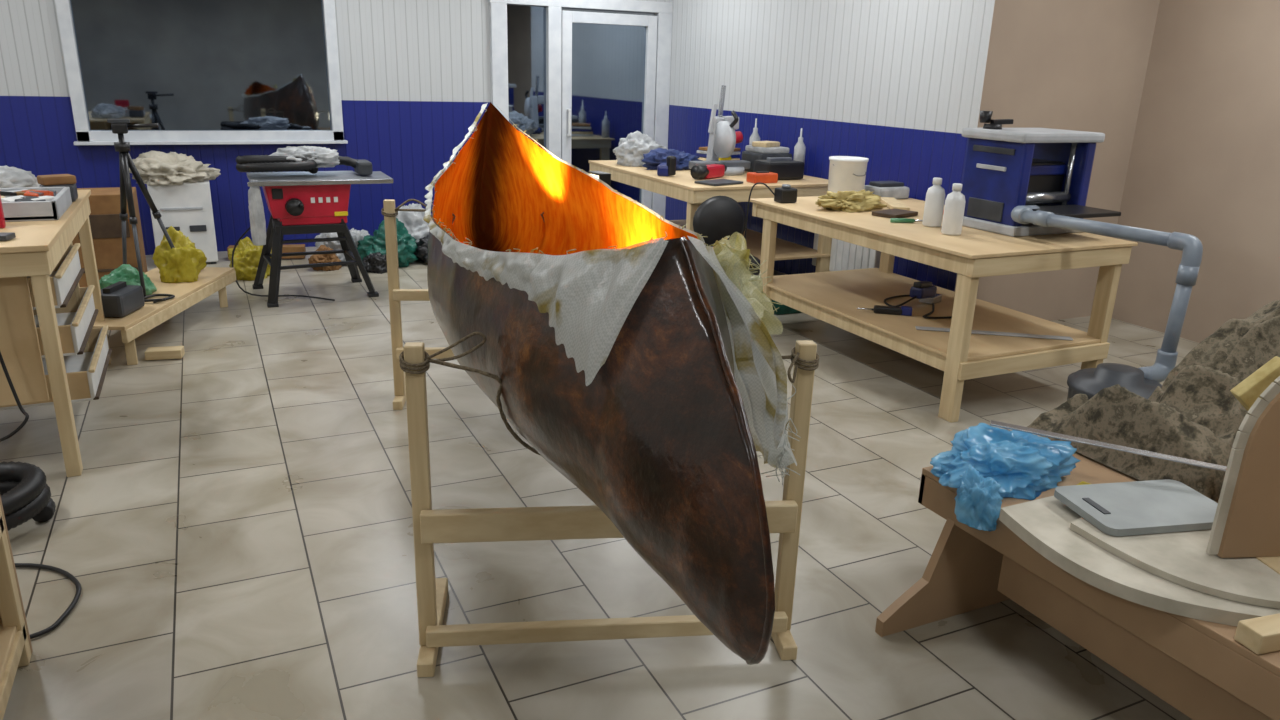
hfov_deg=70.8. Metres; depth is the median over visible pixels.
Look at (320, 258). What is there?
bag
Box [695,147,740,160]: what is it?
boards
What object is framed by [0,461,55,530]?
hose
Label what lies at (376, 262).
bag
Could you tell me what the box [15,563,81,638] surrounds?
power cable
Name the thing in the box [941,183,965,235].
plastic bottle
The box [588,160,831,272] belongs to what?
workbench
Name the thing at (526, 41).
door frame
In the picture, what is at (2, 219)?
package
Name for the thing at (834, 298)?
table
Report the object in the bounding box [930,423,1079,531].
plastic bag
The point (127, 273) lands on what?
plastic bag
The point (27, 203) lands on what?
tray
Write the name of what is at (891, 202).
plank
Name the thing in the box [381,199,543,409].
stand
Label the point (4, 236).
multimeter
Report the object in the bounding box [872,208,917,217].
board
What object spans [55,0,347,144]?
window
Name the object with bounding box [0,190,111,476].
workbench
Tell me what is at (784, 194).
power adapter
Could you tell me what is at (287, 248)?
carton
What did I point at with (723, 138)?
saw
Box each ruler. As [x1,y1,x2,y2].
[915,326,1072,340]
[990,420,1226,471]
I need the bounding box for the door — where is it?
[561,10,657,208]
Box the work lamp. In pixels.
[588,171,610,186]
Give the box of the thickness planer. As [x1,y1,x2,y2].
[961,111,1120,236]
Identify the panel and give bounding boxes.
[1206,376,1279,574]
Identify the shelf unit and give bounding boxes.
[0,496,32,719]
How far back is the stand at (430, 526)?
2.45 m
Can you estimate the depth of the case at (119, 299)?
4.88 m
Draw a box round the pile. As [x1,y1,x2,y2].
[1027,300,1279,499]
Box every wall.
[0,0,669,254]
[665,0,994,291]
[935,0,1159,320]
[1112,0,1279,342]
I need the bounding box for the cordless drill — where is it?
[657,156,675,175]
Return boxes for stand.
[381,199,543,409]
[399,332,819,676]
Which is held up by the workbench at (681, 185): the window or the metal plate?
the metal plate
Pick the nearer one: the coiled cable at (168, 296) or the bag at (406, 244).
the coiled cable at (168, 296)
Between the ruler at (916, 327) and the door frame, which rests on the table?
the ruler at (916, 327)
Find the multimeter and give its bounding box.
[0,232,15,240]
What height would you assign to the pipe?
1.007 m
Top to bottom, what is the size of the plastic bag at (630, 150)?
0.280 m
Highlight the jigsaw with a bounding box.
[884,281,951,318]
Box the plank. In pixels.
[880,197,909,210]
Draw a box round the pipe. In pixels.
[1011,205,1202,399]
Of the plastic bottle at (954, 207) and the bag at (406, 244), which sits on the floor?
the bag at (406, 244)
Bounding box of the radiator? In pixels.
[812,233,880,270]
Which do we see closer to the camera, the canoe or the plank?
the canoe
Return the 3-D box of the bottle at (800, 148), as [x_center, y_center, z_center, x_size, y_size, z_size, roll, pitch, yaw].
[1.256,-1.637,7.074,0.090,0.360,0.090,-7,20,-24]
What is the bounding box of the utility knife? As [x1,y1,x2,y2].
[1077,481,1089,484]
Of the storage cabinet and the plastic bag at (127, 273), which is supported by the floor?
the storage cabinet
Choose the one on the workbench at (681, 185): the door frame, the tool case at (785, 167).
the tool case at (785, 167)
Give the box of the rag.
[815,189,886,212]
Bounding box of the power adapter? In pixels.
[744,182,797,238]
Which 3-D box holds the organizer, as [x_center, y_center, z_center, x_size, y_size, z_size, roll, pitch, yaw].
[0.889,-1.332,6.551,0.200,0.079,0.120,-7,20,-24]
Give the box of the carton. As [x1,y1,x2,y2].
[227,244,305,259]
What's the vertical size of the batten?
0.048 m
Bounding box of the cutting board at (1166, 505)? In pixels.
[1054,479,1217,535]
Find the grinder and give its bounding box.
[690,163,726,178]
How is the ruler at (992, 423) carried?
on the plastic bag at (987, 464)
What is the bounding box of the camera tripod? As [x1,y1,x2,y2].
[107,119,174,295]
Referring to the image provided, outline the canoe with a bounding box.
[423,102,800,664]
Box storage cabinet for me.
[129,150,220,263]
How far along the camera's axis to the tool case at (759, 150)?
7.14 m
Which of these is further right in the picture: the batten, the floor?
the batten
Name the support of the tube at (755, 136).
on the workbench at (681, 185)
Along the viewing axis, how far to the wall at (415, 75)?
7.92 m
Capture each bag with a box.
[0,165,40,187]
[99,264,156,294]
[152,226,206,282]
[228,237,271,280]
[308,245,341,270]
[315,228,369,265]
[357,218,418,266]
[362,252,386,273]
[396,203,428,241]
[414,234,428,264]
[613,131,667,166]
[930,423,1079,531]
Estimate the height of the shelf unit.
0.802 m
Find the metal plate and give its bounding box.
[694,179,742,185]
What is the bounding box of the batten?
[1234,613,1279,654]
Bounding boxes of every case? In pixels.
[101,281,144,316]
[742,141,791,171]
[754,157,803,179]
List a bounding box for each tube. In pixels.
[749,118,759,144]
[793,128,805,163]
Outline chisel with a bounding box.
[890,218,922,222]
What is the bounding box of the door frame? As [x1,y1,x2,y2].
[488,0,672,218]
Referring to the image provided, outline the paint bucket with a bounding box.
[828,156,868,192]
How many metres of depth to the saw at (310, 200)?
6.15 m
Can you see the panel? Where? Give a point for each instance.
(1246, 523)
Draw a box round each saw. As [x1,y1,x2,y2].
[232,146,393,307]
[689,85,750,175]
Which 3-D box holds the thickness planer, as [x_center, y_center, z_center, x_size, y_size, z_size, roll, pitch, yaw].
[2.132,-0.984,4.750,0.590,0.609,0.690,-7,20,-24]
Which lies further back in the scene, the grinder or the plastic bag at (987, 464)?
the grinder
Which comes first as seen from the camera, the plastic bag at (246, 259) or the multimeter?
the multimeter
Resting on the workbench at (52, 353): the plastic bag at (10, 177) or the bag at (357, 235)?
the plastic bag at (10, 177)
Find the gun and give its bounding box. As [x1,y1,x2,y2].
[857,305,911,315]
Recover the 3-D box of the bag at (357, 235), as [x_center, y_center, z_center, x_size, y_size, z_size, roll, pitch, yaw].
[-2.464,-0.969,7.549,0.462,0.289,0.453,11,20,27]
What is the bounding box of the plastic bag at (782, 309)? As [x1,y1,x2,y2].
[772,300,800,314]
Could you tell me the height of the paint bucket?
0.262 m
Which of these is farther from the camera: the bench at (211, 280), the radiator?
the radiator
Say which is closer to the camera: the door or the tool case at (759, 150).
the tool case at (759, 150)
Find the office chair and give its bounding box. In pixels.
[693,196,759,270]
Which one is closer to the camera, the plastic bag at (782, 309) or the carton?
the plastic bag at (782, 309)
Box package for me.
[0,196,5,227]
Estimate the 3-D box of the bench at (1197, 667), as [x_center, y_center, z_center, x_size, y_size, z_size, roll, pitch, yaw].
[1.652,0.885,1.896,0.990,0.450,2.530,-7,20,-24]
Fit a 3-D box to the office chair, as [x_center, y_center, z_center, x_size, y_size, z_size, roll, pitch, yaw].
[0.608,-0.690,6.124,0.442,0.805,0.458,-7,20,-24]
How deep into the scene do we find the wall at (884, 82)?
6.71 m
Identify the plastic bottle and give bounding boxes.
[922,178,944,226]
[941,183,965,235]
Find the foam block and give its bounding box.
[1230,356,1279,414]
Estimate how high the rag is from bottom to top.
0.117 m
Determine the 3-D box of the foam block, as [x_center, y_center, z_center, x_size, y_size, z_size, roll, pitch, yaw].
[1.764,0.103,2.493,0.223,0.222,0.064,3,18,3]
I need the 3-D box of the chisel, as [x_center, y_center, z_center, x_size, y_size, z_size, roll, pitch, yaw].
[1.517,-0.771,4.987,0.260,0.024,0.024,1,18,-3]
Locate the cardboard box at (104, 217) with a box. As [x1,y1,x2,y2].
[72,187,147,286]
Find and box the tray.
[0,187,71,221]
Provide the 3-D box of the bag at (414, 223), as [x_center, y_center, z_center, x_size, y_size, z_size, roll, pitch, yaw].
[-1.999,-1.156,7.911,0.573,0.450,0.358,-7,20,-24]
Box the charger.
[37,174,77,201]
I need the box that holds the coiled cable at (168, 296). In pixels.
[144,294,174,302]
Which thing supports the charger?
on the workbench at (52, 353)
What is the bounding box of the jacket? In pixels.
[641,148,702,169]
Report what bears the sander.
on the table
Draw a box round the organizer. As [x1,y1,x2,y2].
[746,171,777,182]
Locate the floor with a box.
[0,247,1198,719]
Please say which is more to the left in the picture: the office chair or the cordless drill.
the cordless drill
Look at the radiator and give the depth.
6.67 m
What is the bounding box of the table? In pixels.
[750,196,1137,422]
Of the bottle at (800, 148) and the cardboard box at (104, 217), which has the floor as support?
the cardboard box at (104, 217)
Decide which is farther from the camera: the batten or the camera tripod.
the camera tripod
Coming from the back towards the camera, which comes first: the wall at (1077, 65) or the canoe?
the wall at (1077, 65)
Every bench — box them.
[93,267,235,364]
[875,452,1279,719]
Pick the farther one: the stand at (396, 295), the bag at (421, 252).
the bag at (421, 252)
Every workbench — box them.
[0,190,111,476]
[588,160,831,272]
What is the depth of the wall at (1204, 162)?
5.75 m
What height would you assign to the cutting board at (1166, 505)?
0.023 m
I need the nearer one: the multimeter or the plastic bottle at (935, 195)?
the multimeter
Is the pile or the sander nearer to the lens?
the pile
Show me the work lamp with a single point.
(605, 177)
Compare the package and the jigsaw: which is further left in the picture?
the package
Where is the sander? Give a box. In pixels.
[864,181,909,198]
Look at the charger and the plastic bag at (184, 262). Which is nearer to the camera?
the charger

